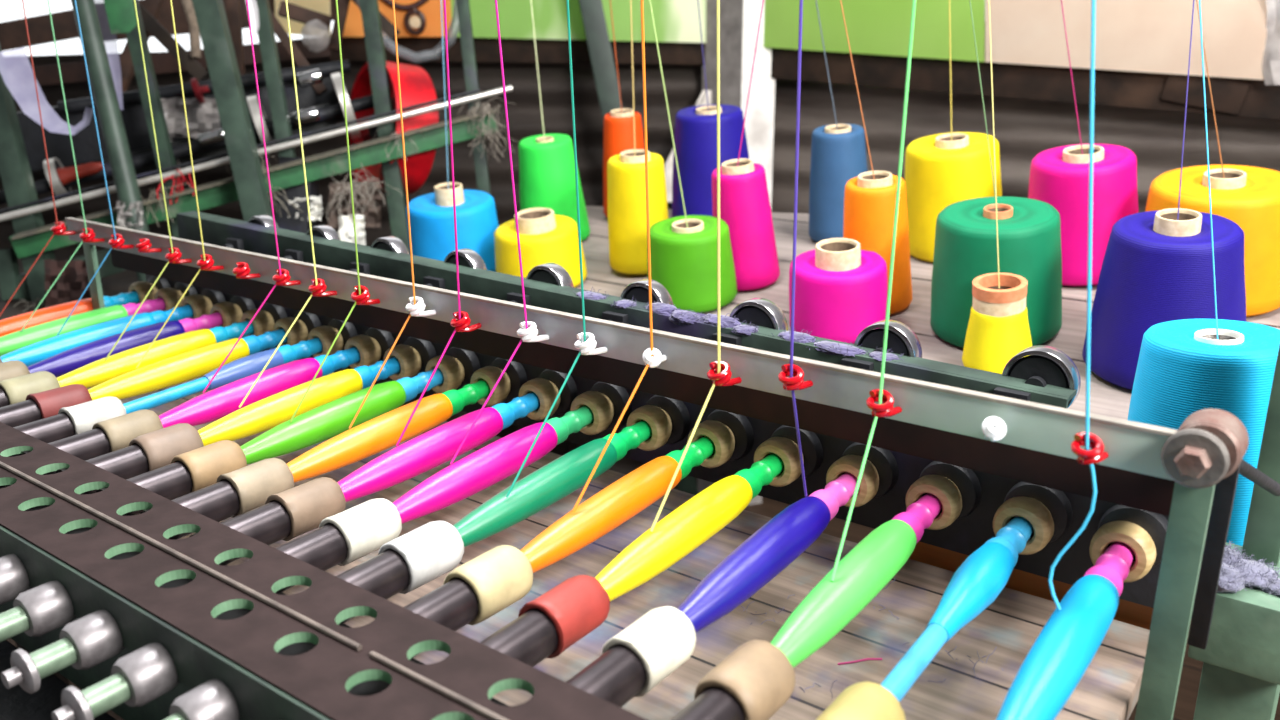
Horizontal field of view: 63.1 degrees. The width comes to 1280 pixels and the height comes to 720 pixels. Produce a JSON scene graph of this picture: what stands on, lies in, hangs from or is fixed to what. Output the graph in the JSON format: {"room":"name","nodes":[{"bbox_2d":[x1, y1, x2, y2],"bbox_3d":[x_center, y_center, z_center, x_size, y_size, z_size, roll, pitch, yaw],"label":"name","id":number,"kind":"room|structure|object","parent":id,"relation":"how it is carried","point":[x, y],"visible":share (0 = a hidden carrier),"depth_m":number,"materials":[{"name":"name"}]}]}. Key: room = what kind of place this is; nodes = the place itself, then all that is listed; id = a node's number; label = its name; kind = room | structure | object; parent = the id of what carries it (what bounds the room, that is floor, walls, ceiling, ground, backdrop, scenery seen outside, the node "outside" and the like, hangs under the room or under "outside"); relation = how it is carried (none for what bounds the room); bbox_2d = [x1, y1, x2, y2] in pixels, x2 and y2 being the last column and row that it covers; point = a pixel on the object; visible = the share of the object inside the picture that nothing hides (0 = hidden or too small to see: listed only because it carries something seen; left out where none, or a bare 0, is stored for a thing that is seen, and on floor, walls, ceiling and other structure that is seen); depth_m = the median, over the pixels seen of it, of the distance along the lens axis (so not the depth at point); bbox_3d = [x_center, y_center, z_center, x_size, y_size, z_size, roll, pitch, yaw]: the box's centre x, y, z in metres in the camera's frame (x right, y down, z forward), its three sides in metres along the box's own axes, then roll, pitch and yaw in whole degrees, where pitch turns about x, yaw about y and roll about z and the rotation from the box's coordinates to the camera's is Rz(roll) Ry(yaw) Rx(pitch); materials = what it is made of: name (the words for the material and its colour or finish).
{"room":"textile factory","nodes":[
{"label":"textile factory","id":0,"kind":"room"},
{"bbox_2d":[0,52,701,487],"bbox_3d":[-0.761,-0.195,2.468,1.980,1.092,0.019,0,17,0],"label":"wall","id":1,"kind":"structure","parent":0,"point":[683,82],"depth_m":2.36,"materials":[{"name":"metal"}]},
{"bbox_2d":[0,0,337,50],"bbox_3d":[-1.082,-0.733,2.258,0.899,0.161,0.018,0,17,0],"label":"trim","id":2,"kind":"structure","parent":1,"relation":"attached to","point":[13,33],"depth_m":2.25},
{"bbox_2d":[31,39,330,85],"bbox_3d":[-1.107,-0.644,2.285,0.874,0.121,0.018,0,17,0],"label":"trim","id":3,"kind":"structure","parent":1,"relation":"attached to","point":[71,72],"depth_m":2.28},
{"bbox_2d":[274,0,330,36],"bbox_3d":[-0.717,-0.777,2.214,0.129,0.175,0.001,0,17,0],"label":"poster","id":4,"kind":"object","parent":1,"relation":"attached to","point":[321,6],"visible":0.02,"depth_m":2.22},
{"bbox_2d":[278,0,331,27],"bbox_3d":[-0.657,-0.675,2.045,0.101,0.058,0.022,-2,17,-5],"label":"brace","id":5,"kind":"object","parent":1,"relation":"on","point":[297,13],"visible":0.8,"depth_m":2.04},
{"bbox_2d":[301,19,330,51],"bbox_3d":[-0.631,-0.632,2.031,0.068,0.062,0.049,12,21,35],"label":"plastic bag","id":6,"kind":"object","parent":5,"relation":"hanging from","point":[315,34],"visible":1,"depth_m":2.01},
{"bbox_2d":[343,0,450,36],"bbox_3d":[-0.523,-0.784,2.204,0.243,0.195,0.014,0,17,0],"label":"poster","id":7,"kind":"object","parent":1,"relation":"attached to","point":[414,18],"visible":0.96,"depth_m":2.22,"materials":[{"name":"paper"}]},
{"bbox_2d":[330,37,704,64],"bbox_3d":[-0.267,-0.679,2.276,0.819,0.069,0.018,0,17,0],"label":"trim","id":8,"kind":"structure","parent":1,"relation":"attached to","point":[514,50],"depth_m":2.27,"materials":[{"name":"brown wood"}]},
{"bbox_2d":[450,0,705,42],"bbox_3d":[-0.132,-0.782,2.216,0.547,0.209,0.001,0,17,0],"label":"poster","id":9,"kind":"object","parent":1,"relation":"attached to","point":[674,20],"visible":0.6,"depth_m":2.23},
{"bbox_2d":[697,0,774,504],"bbox_3d":[0.216,-0.375,2.343,0.109,1.500,0.120,-10,20,-29],"label":"trim","id":10,"kind":"structure","parent":1,"relation":"attached to","point":[739,19],"depth_m":2.24,"materials":[{"name":"paint"}]},
{"bbox_2d":[7,488,1279,719],"bbox_3d":[-0.487,0.507,2.068,4.440,0.018,3.000,12,21,35],"label":"floor","id":11,"kind":"structure","parent":0,"point":[1191,671],"depth_m":1.88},
{"bbox_2d":[0,248,519,685],"bbox_3d":[-0.881,0.195,1.928,1.362,0.666,0.775,0,17,1],"label":"bench","id":12,"kind":"object","parent":11,"relation":"on","point":[115,284],"visible":0.02,"depth_m":1.87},
{"bbox_2d":[44,259,90,307],"bbox_3d":[-0.902,-0.112,1.655,0.090,0.098,0.065,-3,17,-9],"label":"sack","id":13,"kind":"object","parent":12,"relation":"on","point":[71,284],"visible":0.6,"depth_m":1.65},
{"bbox_2d":[0,0,512,301],"bbox_3d":[-0.707,-0.412,1.815,0.962,0.570,0.438,-5,18,-14],"label":"frame","id":14,"kind":"object","parent":12,"relation":"on","point":[126,136],"visible":0.86,"depth_m":1.81,"materials":[{"name":"green paint"}]},
{"bbox_2d":[0,47,92,134],"bbox_3d":[-0.961,-0.433,1.680,0.145,0.138,0.037,0,17,3],"label":"strap","id":15,"kind":"object","parent":14,"relation":"hanging from","point":[16,71],"visible":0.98,"depth_m":1.68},
{"bbox_2d":[94,0,122,109],"bbox_3d":[-0.925,-0.542,1.817,0.030,0.206,0.072,-13,21,-35],"label":"strap","id":16,"kind":"object","parent":14,"relation":"hanging from","point":[110,40],"visible":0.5,"depth_m":1.82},
{"bbox_2d":[119,0,164,91],"bbox_3d":[-0.945,-0.603,1.962,0.132,0.201,0.031,-16,23,-42],"label":"brace","id":17,"kind":"object","parent":14,"relation":"attached to","point":[154,7],"visible":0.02,"depth_m":1.95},
{"bbox_2d":[139,4,208,80],"bbox_3d":[-0.871,-0.587,1.932,0.135,0.142,0.020,2,17,6],"label":"brace","id":18,"kind":"object","parent":14,"relation":"attached to","point":[151,24],"visible":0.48,"depth_m":1.93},
{"bbox_2d":[161,97,219,138],"bbox_3d":[-0.806,-0.435,1.874,0.114,0.072,0.052,-1,17,-3],"label":"plastic sheet","id":19,"kind":"object","parent":14,"relation":"on","point":[201,118],"visible":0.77,"depth_m":1.88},
{"bbox_2d":[226,0,244,74],"bbox_3d":[-0.761,-0.574,1.967,0.024,0.206,0.076,-4,17,-12],"label":"brace","id":20,"kind":"object","parent":14,"relation":"attached to","point":[233,7],"visible":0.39,"depth_m":1.96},
{"bbox_2d":[328,181,381,227],"bbox_3d":[-0.501,-0.273,1.838,0.096,0.083,0.053,-2,17,-5],"label":"sack","id":21,"kind":"object","parent":14,"relation":"hanging from","point":[372,218],"visible":0.76,"depth_m":1.84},
{"bbox_2d":[355,0,458,62],"bbox_3d":[-0.435,-0.641,1.969,0.221,0.155,0.062,-4,17,-11],"label":"hose","id":22,"kind":"object","parent":14,"relation":"hanging from","point":[453,30],"visible":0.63,"depth_m":1.97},
{"bbox_2d":[458,90,517,161],"bbox_3d":[-0.267,-0.417,1.862,0.096,0.125,0.124,-8,18,-22],"label":"waste yarn","id":23,"kind":"object","parent":14,"relation":"on","point":[486,106],"visible":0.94,"depth_m":1.85,"materials":[{"name":"grey"}]},
{"bbox_2d":[56,376,1149,719],"bbox_3d":[-0.238,0.467,0.936,1.126,0.720,0.400,12,21,35],"label":"work table","id":24,"kind":"object","parent":11,"relation":"on","point":[1109,688],"visible":0.12,"depth_m":0.67,"materials":[{"name":"wood"}]},
{"bbox_2d":[579,0,697,494],"bbox_3d":[0.003,-0.230,2.332,0.282,1.240,0.038,0,17,0],"label":"steel post","id":25,"kind":"object","parent":11,"relation":"on","point":[592,11],"visible":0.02,"depth_m":2.19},
{"bbox_2d":[0,211,1279,719],"bbox_3d":[-0.239,0.266,0.878,1.284,1.140,0.582,12,21,35],"label":"machine","id":26,"kind":"object","parent":11,"relation":"on","point":[98,583],"visible":0.92,"depth_m":0.67,"materials":[{"name":"paint"}]},
{"bbox_2d":[0,291,139,336],"bbox_3d":[-0.685,-0.046,1.207,0.029,0.031,0.224,11,21,33],"label":"pirn","id":27,"kind":"object","parent":26,"relation":"attached to","point":[15,323],"visible":0.56,"depth_m":1.20,"materials":[{"name":"plastic"}]},
{"bbox_2d":[0,298,165,355],"bbox_3d":[-0.637,-0.036,1.172,0.029,0.031,0.224,11,21,33],"label":"pirn","id":28,"kind":"object","parent":26,"relation":"attached to","point":[13,341],"visible":0.67,"depth_m":1.16,"materials":[{"name":"fabric"}]},
{"bbox_2d":[0,305,193,366],"bbox_3d":[-0.590,-0.026,1.138,0.029,0.031,0.224,11,21,33],"label":"pirn","id":29,"kind":"object","parent":26,"relation":"attached to","point":[29,355],"visible":0.69,"depth_m":1.12,"materials":[{"name":"fabric"}]},
{"bbox_2d":[28,312,222,376],"bbox_3d":[-0.541,-0.016,1.103,0.031,0.033,0.224,11,21,33],"label":"pirn","id":30,"kind":"object","parent":26,"relation":"attached to","point":[60,364],"visible":0.65,"depth_m":1.08,"materials":[{"name":"fabric"}]},
{"bbox_2d":[129,276,170,303],"bbox_3d":[-0.611,-0.083,1.298,0.043,0.043,0.037,12,21,35],"label":"cup","id":31,"kind":"object","parent":26,"relation":"on","point":[142,288],"depth_m":1.29,"materials":[{"name":"gold"}]},
{"bbox_2d":[57,320,253,387],"bbox_3d":[-0.493,-0.005,1.069,0.030,0.032,0.224,11,21,33],"label":"pirn","id":32,"kind":"object","parent":26,"relation":"attached to","point":[95,373],"visible":0.69,"depth_m":1.05,"materials":[{"name":"fabric"}]},
{"bbox_2d":[154,282,196,310],"bbox_3d":[-0.562,-0.072,1.263,0.043,0.043,0.037,12,21,35],"label":"cup","id":33,"kind":"object","parent":26,"relation":"on","point":[171,296],"depth_m":1.25,"materials":[{"name":"gold"}]},
{"bbox_2d":[88,328,287,399],"bbox_3d":[-0.445,0.005,1.034,0.029,0.031,0.224,11,21,33],"label":"pirn","id":34,"kind":"object","parent":26,"relation":"attached to","point":[199,362],"visible":0.85,"depth_m":1.02,"materials":[{"name":"plastic"}]},
{"bbox_2d":[182,289,225,318],"bbox_3d":[-0.514,-0.062,1.229,0.043,0.043,0.037,12,21,35],"label":"cup","id":35,"kind":"object","parent":26,"relation":"on","point":[201,304],"depth_m":1.22,"materials":[{"name":"gold"}]},
{"bbox_2d":[123,337,322,413],"bbox_3d":[-0.399,0.014,1.000,0.025,0.027,0.224,13,22,37],"label":"pirn","id":36,"kind":"object","parent":26,"relation":"attached to","point":[238,369],"visible":0.82,"depth_m":1.00,"materials":[{"name":"plastic"}]},
{"bbox_2d":[210,295,255,326],"bbox_3d":[-0.466,-0.052,1.194,0.043,0.043,0.037,12,21,35],"label":"cup","id":37,"kind":"object","parent":26,"relation":"on","point":[232,311],"depth_m":1.18,"materials":[{"name":"gold"}]},
{"bbox_2d":[159,347,360,427],"bbox_3d":[-0.349,0.026,0.965,0.031,0.033,0.224,11,21,33],"label":"pirn","id":38,"kind":"object","parent":26,"relation":"attached to","point":[215,404],"visible":0.84,"depth_m":0.95,"materials":[{"name":"plastic"}]},
{"bbox_2d":[241,303,287,336],"bbox_3d":[-0.418,-0.042,1.160,0.043,0.043,0.037,12,21,35],"label":"cup","id":39,"kind":"object","parent":26,"relation":"on","point":[269,314],"depth_m":1.15,"materials":[{"name":"gold"}]},
{"bbox_2d":[273,311,321,345],"bbox_3d":[-0.370,-0.031,1.125,0.043,0.043,0.037,12,21,35],"label":"cup","id":40,"kind":"object","parent":26,"relation":"on","point":[300,331],"depth_m":1.12,"materials":[{"name":"gold"}]},
{"bbox_2d":[198,357,400,445],"bbox_3d":[-0.301,0.036,0.931,0.030,0.032,0.224,11,21,33],"label":"pirn","id":41,"kind":"object","parent":26,"relation":"attached to","point":[263,415],"visible":0.86,"depth_m":0.91,"materials":[{"name":"plastic"}]},
{"bbox_2d":[239,0,317,407],"bbox_3d":[-0.310,-0.212,0.877,0.039,0.492,0.136,4,18,13],"label":"strand","id":42,"kind":"object","parent":41,"relation":"on","point":[302,309],"visible":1,"depth_m":0.91,"materials":[{"name":"yellow"}]},
{"bbox_2d":[308,319,356,356],"bbox_3d":[-0.322,-0.021,1.091,0.043,0.043,0.037,12,21,35],"label":"cup","id":43,"kind":"object","parent":26,"relation":"on","point":[327,333],"depth_m":1.08,"materials":[{"name":"gold"}]},
{"bbox_2d":[240,368,443,464],"bbox_3d":[-0.253,0.046,0.896,0.031,0.032,0.224,11,21,33],"label":"pirn","id":44,"kind":"object","parent":26,"relation":"attached to","point":[324,422],"visible":0.92,"depth_m":0.88,"materials":[{"name":"plastic"}]},
{"bbox_2d":[290,0,360,422],"bbox_3d":[-0.258,-0.199,0.837,0.027,0.485,0.136,4,18,13],"label":"strand","id":45,"kind":"object","parent":44,"relation":"on","point":[345,321],"visible":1,"depth_m":0.87,"materials":[{"name":"yellow"}]},
{"bbox_2d":[344,328,395,368],"bbox_3d":[-0.274,-0.011,1.056,0.043,0.043,0.037,12,21,35],"label":"cup","id":46,"kind":"object","parent":26,"relation":"on","point":[372,344],"depth_m":1.05,"materials":[{"name":"gold"}]},
{"bbox_2d":[287,380,489,482],"bbox_3d":[-0.205,0.057,0.862,0.029,0.031,0.224,11,21,33],"label":"pirn","id":47,"kind":"object","parent":26,"relation":"attached to","point":[378,434],"visible":0.94,"depth_m":0.84,"materials":[{"name":"plastic"}]},
{"bbox_2d":[349,0,415,428],"bbox_3d":[-0.202,-0.188,0.810,0.032,0.481,0.108,6,18,19],"label":"strand","id":48,"kind":"object","parent":47,"relation":"on","point":[393,4],"visible":1,"depth_m":0.84,"materials":[{"name":"orange"}]},
{"bbox_2d":[383,337,436,380],"bbox_3d":[-0.226,0.000,1.022,0.043,0.043,0.037,12,21,35],"label":"cup","id":49,"kind":"object","parent":26,"relation":"on","point":[413,354],"depth_m":1.01,"materials":[{"name":"gold"}]},
{"bbox_2d":[337,392,539,501],"bbox_3d":[-0.157,0.067,0.828,0.030,0.032,0.224,11,21,33],"label":"pirn","id":50,"kind":"object","parent":26,"relation":"attached to","point":[429,450],"visible":0.92,"depth_m":0.81,"materials":[{"name":"plastic"}]},
{"bbox_2d":[396,0,460,445],"bbox_3d":[-0.158,-0.177,0.775,0.024,0.480,0.110,6,18,20],"label":"strand","id":51,"kind":"object","parent":50,"relation":"on","point":[444,1],"visible":1,"depth_m":0.81,"materials":[{"name":"pink"}]},
{"bbox_2d":[425,347,480,392],"bbox_3d":[-0.178,0.010,0.988,0.043,0.043,0.037,12,21,35],"label":"cup","id":52,"kind":"object","parent":26,"relation":"on","point":[457,366],"depth_m":0.98,"materials":[{"name":"gold"}]},
{"bbox_2d":[393,406,593,523],"bbox_3d":[-0.109,0.077,0.793,0.030,0.032,0.224,11,21,33],"label":"pirn","id":53,"kind":"object","parent":26,"relation":"attached to","point":[504,457],"visible":0.91,"depth_m":0.77,"materials":[{"name":"plastic"}]},
{"bbox_2d":[450,0,527,463],"bbox_3d":[-0.106,-0.166,0.746,0.045,0.475,0.117,3,17,12],"label":"strand","id":54,"kind":"object","parent":53,"relation":"on","point":[496,5],"visible":1,"depth_m":0.77,"materials":[{"name":"pink"}]},
{"bbox_2d":[470,358,526,406],"bbox_3d":[-0.130,0.021,0.953,0.043,0.043,0.037,12,21,35],"label":"cup","id":55,"kind":"object","parent":26,"relation":"on","point":[507,389],"depth_m":0.95,"materials":[{"name":"gold"}]},
{"bbox_2d":[518,369,577,419],"bbox_3d":[-0.082,0.031,0.918,0.043,0.043,0.037,12,21,35],"label":"cup","id":56,"kind":"object","parent":26,"relation":"on","point":[546,384],"depth_m":0.91,"materials":[{"name":"gold"}]},
{"bbox_2d":[453,420,651,546],"bbox_3d":[-0.061,0.088,0.759,0.028,0.031,0.224,11,21,33],"label":"pirn","id":57,"kind":"object","parent":26,"relation":"attached to","point":[552,482],"visible":0.91,"depth_m":0.74,"materials":[{"name":"plastic"}]},
{"bbox_2d":[506,0,585,497],"bbox_3d":[-0.059,-0.149,0.697,0.031,0.471,0.133,5,18,16],"label":"strand","id":58,"kind":"object","parent":57,"relation":"on","point":[567,1],"visible":1,"depth_m":0.73,"materials":[{"name":"teal"}]},
{"bbox_2d":[571,381,631,434],"bbox_3d":[-0.034,0.041,0.884,0.043,0.043,0.037,12,21,35],"label":"cup","id":59,"kind":"object","parent":26,"relation":"on","point":[607,402],"depth_m":0.88,"materials":[{"name":"gold"}]},
{"bbox_2d":[520,436,714,572],"bbox_3d":[-0.013,0.098,0.724,0.029,0.031,0.224,11,21,33],"label":"pirn","id":60,"kind":"object","parent":26,"relation":"attached to","point":[620,501],"visible":0.84,"depth_m":0.70,"materials":[{"name":"plastic"}]},
{"bbox_2d":[572,0,652,511],"bbox_3d":[-0.011,-0.138,0.665,0.029,0.465,0.124,6,18,20],"label":"strand","id":61,"kind":"object","parent":60,"relation":"on","point":[641,1],"visible":1,"depth_m":0.70,"materials":[{"name":"orange"}]},
{"bbox_2d":[627,395,690,450],"bbox_3d":[0.014,0.051,0.850,0.043,0.043,0.037,12,21,35],"label":"cup","id":62,"kind":"object","parent":26,"relation":"on","point":[669,420],"depth_m":0.84,"materials":[{"name":"gold"}]},
{"bbox_2d":[595,454,783,600],"bbox_3d":[0.035,0.108,0.690,0.030,0.032,0.224,11,21,33],"label":"pirn","id":63,"kind":"object","parent":26,"relation":"attached to","point":[683,530],"visible":0.91,"depth_m":0.67,"materials":[{"name":"plastic"}]},
{"bbox_2d":[650,0,719,531],"bbox_3d":[0.036,-0.127,0.634,0.023,0.462,0.116,6,18,20],"label":"strand","id":64,"kind":"object","parent":63,"relation":"on","point":[717,1],"visible":1,"depth_m":0.67,"materials":[{"name":"yellow"}]},
{"bbox_2d":[687,409,753,467],"bbox_3d":[0.062,0.062,0.815,0.043,0.043,0.037,12,21,35],"label":"cup","id":65,"kind":"object","parent":26,"relation":"on","point":[732,434],"depth_m":0.81,"materials":[{"name":"gold"}]},
{"bbox_2d":[576,288,903,360],"bbox_3d":[0.067,-0.032,0.875,0.327,0.019,0.033,12,21,35],"label":"lint","id":66,"kind":"object","parent":26,"relation":"on","point":[679,317],"visible":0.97,"depth_m":0.86},
{"bbox_2d":[677,473,859,632],"bbox_3d":[0.083,0.119,0.655,0.030,0.032,0.224,11,21,33],"label":"pirn","id":67,"kind":"object","parent":26,"relation":"attached to","point":[754,563],"visible":0.91,"depth_m":0.63,"materials":[{"name":"fabric"}]},
{"bbox_2d":[789,0,806,496],"bbox_3d":[0.103,-0.124,0.634,0.018,0.454,0.045,1,17,3],"label":"strand","id":68,"kind":"object","parent":67,"relation":"on","point":[800,1],"visible":1,"depth_m":0.64,"materials":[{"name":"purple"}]},
{"bbox_2d":[754,425,822,486],"bbox_3d":[0.110,0.072,0.781,0.043,0.043,0.037,12,21,35],"label":"cup","id":69,"kind":"object","parent":26,"relation":"on","point":[780,440],"depth_m":0.78,"materials":[{"name":"gold"}]},
{"bbox_2d":[771,493,941,667],"bbox_3d":[0.131,0.129,0.621,0.030,0.032,0.224,11,21,33],"label":"pirn","id":70,"kind":"object","parent":26,"relation":"attached to","point":[876,559],"visible":0.86,"depth_m":0.60,"materials":[{"name":"plastic"}]},
{"bbox_2d":[830,0,915,580],"bbox_3d":[0.134,-0.103,0.568,0.005,0.452,0.104,9,19,28],"label":"strand","id":71,"kind":"object","parent":70,"relation":"on","point":[913,1],"visible":1,"depth_m":0.60,"materials":[{"name":"green"}]},
{"bbox_2d":[826,442,898,506],"bbox_3d":[0.158,0.083,0.746,0.043,0.043,0.037,12,21,35],"label":"bushing","id":72,"kind":"object","parent":26,"relation":"on","point":[879,484],"depth_m":0.74,"materials":[{"name":"gold"}]},
{"bbox_2d":[905,461,980,529],"bbox_3d":[0.206,0.093,0.712,0.043,0.043,0.037,12,21,35],"label":"bushing","id":73,"kind":"object","parent":26,"relation":"on","point":[958,489],"depth_m":0.71,"materials":[{"name":"gold"}]},
{"bbox_2d":[880,516,1032,701],"bbox_3d":[0.180,0.138,0.585,0.027,0.028,0.224,11,20,33],"label":"pirn","id":74,"kind":"object","parent":26,"relation":"attached to","point":[976,584],"visible":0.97,"depth_m":0.59,"materials":[{"name":"plastic"}]},
{"bbox_2d":[909,542,1153,629],"bbox_3d":[0.268,0.149,0.721,0.195,0.039,0.011,12,21,35],"label":"batten","id":75,"kind":"object","parent":26,"relation":"attached to","point":[1135,614],"visible":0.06,"depth_m":0.71,"materials":[{"name":"brown wood"}]},
{"bbox_2d":[993,481,1072,554],"bbox_3d":[0.254,0.103,0.677,0.043,0.043,0.037,12,21,35],"label":"bushing","id":76,"kind":"object","parent":26,"relation":"on","point":[1049,511],"depth_m":0.67,"materials":[{"name":"gold"}]},
{"bbox_2d":[996,542,1133,719],"bbox_3d":[0.227,0.150,0.552,0.029,0.031,0.224,11,21,33],"label":"pirn","id":77,"kind":"object","parent":26,"relation":"attached to","point":[1061,654],"visible":1,"depth_m":0.54,"materials":[{"name":"fabric"}]},
{"bbox_2d":[1048,0,1096,609],"bbox_3d":[0.222,-0.089,0.531,0.020,0.447,0.073,-5,18,-16],"label":"strand","id":78,"kind":"object","parent":77,"relation":"on","point":[1093,2],"visible":1,"depth_m":0.54,"materials":[{"name":"blue"}]},
{"bbox_2d":[1089,504,1167,581],"bbox_3d":[0.302,0.114,0.643,0.043,0.043,0.037,12,21,35],"label":"bushing","id":79,"kind":"object","parent":26,"relation":"on","point":[1143,531],"depth_m":0.64,"materials":[{"name":"gold"}]},
{"bbox_2d":[1161,429,1229,488],"bbox_3d":[0.283,0.050,0.532,0.031,0.031,0.006,12,21,35],"label":"washer","id":80,"kind":"object","parent":26,"relation":"in","point":[1191,458],"depth_m":0.53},
{"bbox_2d":[1217,540,1279,595],"bbox_3d":[0.383,0.132,0.664,0.065,0.021,0.063,2,17,8],"label":"lint","id":81,"kind":"object","parent":26,"relation":"on","point":[1238,572],"visible":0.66,"depth_m":0.65},
{"bbox_2d":[551,206,1279,455],"bbox_3d":[0.322,0.259,1.389,1.431,0.847,0.868,12,21,35],"label":"table","id":82,"kind":"object","parent":11,"relation":"on","point":[1108,399],"visible":0.02,"depth_m":1.29,"materials":[{"name":"wood"}]},
{"bbox_2d":[406,182,498,271],"bbox_3d":[-0.270,-0.189,1.524,0.140,0.140,0.138,-14,22,-38],"label":"cone","id":83,"kind":"object","parent":82,"relation":"on","point":[431,214],"visible":0.7,"depth_m":1.47,"materials":[{"name":"fabric"}]},
{"bbox_2d":[494,208,586,286],"bbox_3d":[-0.140,-0.156,1.462,0.130,0.111,0.128,-14,22,-37],"label":"cone","id":84,"kind":"object","parent":82,"relation":"on","point":[545,237],"visible":0.77,"depth_m":1.42,"materials":[{"name":"fabric"}]},
{"bbox_2d":[519,134,589,240],"bbox_3d":[-0.135,-0.266,1.626,0.112,0.168,0.109,-7,18,-21],"label":"cone","id":85,"kind":"object","parent":82,"relation":"on","point":[547,166],"visible":0.76,"depth_m":1.57,"materials":[{"name":"fabric"}]},
{"bbox_2d":[603,108,644,217],"bbox_3d":[-0.024,-0.319,1.694,0.088,0.176,0.081,-14,22,-38],"label":"cone","id":86,"kind":"object","parent":82,"relation":"on","point":[618,126],"visible":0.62,"depth_m":1.64,"materials":[{"name":"fabric"}]},
{"bbox_2d":[607,149,667,273],"bbox_3d":[-0.003,-0.209,1.462,0.089,0.170,0.103,9,19,28],"label":"cone","id":87,"kind":"object","parent":82,"relation":"on","point":[627,217],"visible":0.82,"depth_m":1.42,"materials":[{"name":"fabric"}]},
{"bbox_2d":[647,215,736,312],"bbox_3d":[0.066,-0.126,1.342,0.120,0.112,0.116,-14,22,-37],"label":"cone","id":88,"kind":"object","parent":82,"relation":"on","point":[683,259],"visible":0.85,"depth_m":1.30,"materials":[{"name":"fabric"}]},
{"bbox_2d":[672,104,748,216],"bbox_3d":[0.115,-0.304,1.628,0.135,0.183,0.134,-7,18,-22],"label":"cone","id":89,"kind":"object","parent":82,"relation":"on","point":[695,135],"visible":0.66,"depth_m":1.57,"materials":[{"name":"fabric"}]},
{"bbox_2d":[712,158,779,290],"bbox_3d":[0.137,-0.179,1.370,0.101,0.169,0.086,-14,22,-37],"label":"cone","id":90,"kind":"object","parent":82,"relation":"on","point":[745,207],"visible":0.89,"depth_m":1.33,"materials":[{"name":"fabric"}]},
{"bbox_2d":[789,238,887,343],"bbox_3d":[0.230,-0.084,1.210,0.120,0.111,0.116,-14,22,-37],"label":"cone","id":91,"kind":"object","parent":82,"relation":"on","point":[841,288],"visible":0.91,"depth_m":1.17,"materials":[{"name":"fabric"}]},
{"bbox_2d":[809,124,867,241],"bbox_3d":[0.285,-0.253,1.491,0.103,0.166,0.091,-14,22,-37],"label":"cone","id":92,"kind":"object","parent":82,"relation":"on","point":[838,156],"visible":0.83,"depth_m":1.45,"materials":[{"name":"fabric"}]},
{"bbox_2d":[843,171,911,313],"bbox_3d":[0.283,-0.142,1.252,0.100,0.169,0.084,-14,22,-37],"label":"cone","id":93,"kind":"object","parent":82,"relation":"on","point":[869,203],"visible":0.71,"depth_m":1.21,"materials":[{"name":"fabric"}]},
{"bbox_2d":[905,132,1001,261],"bbox_3d":[0.418,-0.220,1.394,0.145,0.164,0.129,-14,22,-37],"label":"cone","id":94,"kind":"object","parent":82,"relation":"on","point":[941,172],"visible":0.77,"depth_m":1.34,"materials":[{"name":"fabric"}]},
{"bbox_2d":[930,196,1061,347],"bbox_3d":[0.396,-0.099,1.159,0.152,0.154,0.142,-14,22,-37],"label":"cone","id":95,"kind":"object","parent":82,"relation":"on","point":[1029,230],"visible":0.8,"depth_m":1.11,"materials":[{"name":"fabric"}]},
{"bbox_2d":[962,273,1031,373],"bbox_3d":[0.375,-0.038,1.085,0.073,0.103,0.073,-3,17,-8],"label":"cone","id":96,"kind":"object","parent":82,"relation":"on","point":[998,329],"visible":0.89,"depth_m":1.06,"materials":[{"name":"fabric"}]},
{"bbox_2d":[1028,144,1137,285],"bbox_3d":[0.543,-0.181,1.279,0.147,0.163,0.131,-14,22,-37],"label":"cone","id":97,"kind":"object","parent":82,"relation":"on","point":[1059,176],"visible":0.67,"depth_m":1.22,"materials":[{"name":"fabric"}]},
{"bbox_2d":[1082,208,1245,389],"bbox_3d":[0.528,-0.067,1.038,0.149,0.170,0.148,-6,18,-18],"label":"cone","id":98,"kind":"object","parent":82,"relation":"on","point":[1157,267],"visible":0.8,"depth_m":0.98,"materials":[{"name":"fabric"}]},
{"bbox_2d":[1127,319,1279,545],"bbox_3d":[0.416,0.056,0.756,0.120,0.160,0.120,-12,21,-34],"label":"cone","id":99,"kind":"object","parent":82,"relation":"on","point":[1183,369],"visible":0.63,"depth_m":0.71,"materials":[{"name":"fabric"}]},
{"bbox_2d":[1145,165,1279,316],"bbox_3d":[0.653,-0.139,1.181,0.169,0.154,0.164,-7,18,-21],"label":"cone","id":100,"kind":"object","parent":82,"relation":"on","point":[1248,196],"visible":0.6,"depth_m":1.12,"materials":[{"name":"fabric"}]},
{"bbox_2d":[771,78,1279,213],"bbox_3d":[1.034,-0.068,1.982,2.040,1.116,0.020,10,20,31],"label":"wall","id":101,"kind":"structure","parent":0,"point":[1023,128],"depth_m":2.07,"materials":[{"name":"metal"}]},
{"bbox_2d":[763,0,984,61],"bbox_3d":[0.453,-0.720,2.075,0.483,0.241,0.001,10,20,31],"label":"poster","id":102,"kind":"object","parent":101,"relation":"attached to","point":[874,27],"visible":1,"depth_m":2.08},
{"bbox_2d":[771,48,1279,119],"bbox_3d":[0.713,-0.533,1.984,1.027,0.125,0.027,10,20,31],"label":"trim","id":103,"kind":"structure","parent":101,"relation":"attached to","point":[1240,97],"depth_m":1.96,"materials":[{"name":"brown wood"}]},
{"bbox_2d":[985,0,1266,79],"bbox_3d":[0.844,-0.624,1.840,0.483,0.243,0.001,10,20,31],"label":"poster","id":104,"kind":"object","parent":101,"relation":"attached to","point":[1150,36],"visible":1,"depth_m":1.84,"materials":[{"name":"paper"}]},
{"bbox_2d":[1262,0,1279,84],"bbox_3d":[1.060,-0.560,1.707,0.098,0.212,0.022,10,20,31],"label":"plastic sheet","id":105,"kind":"object","parent":104,"relation":"hanging from","point":[1270,62],"visible":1,"depth_m":1.73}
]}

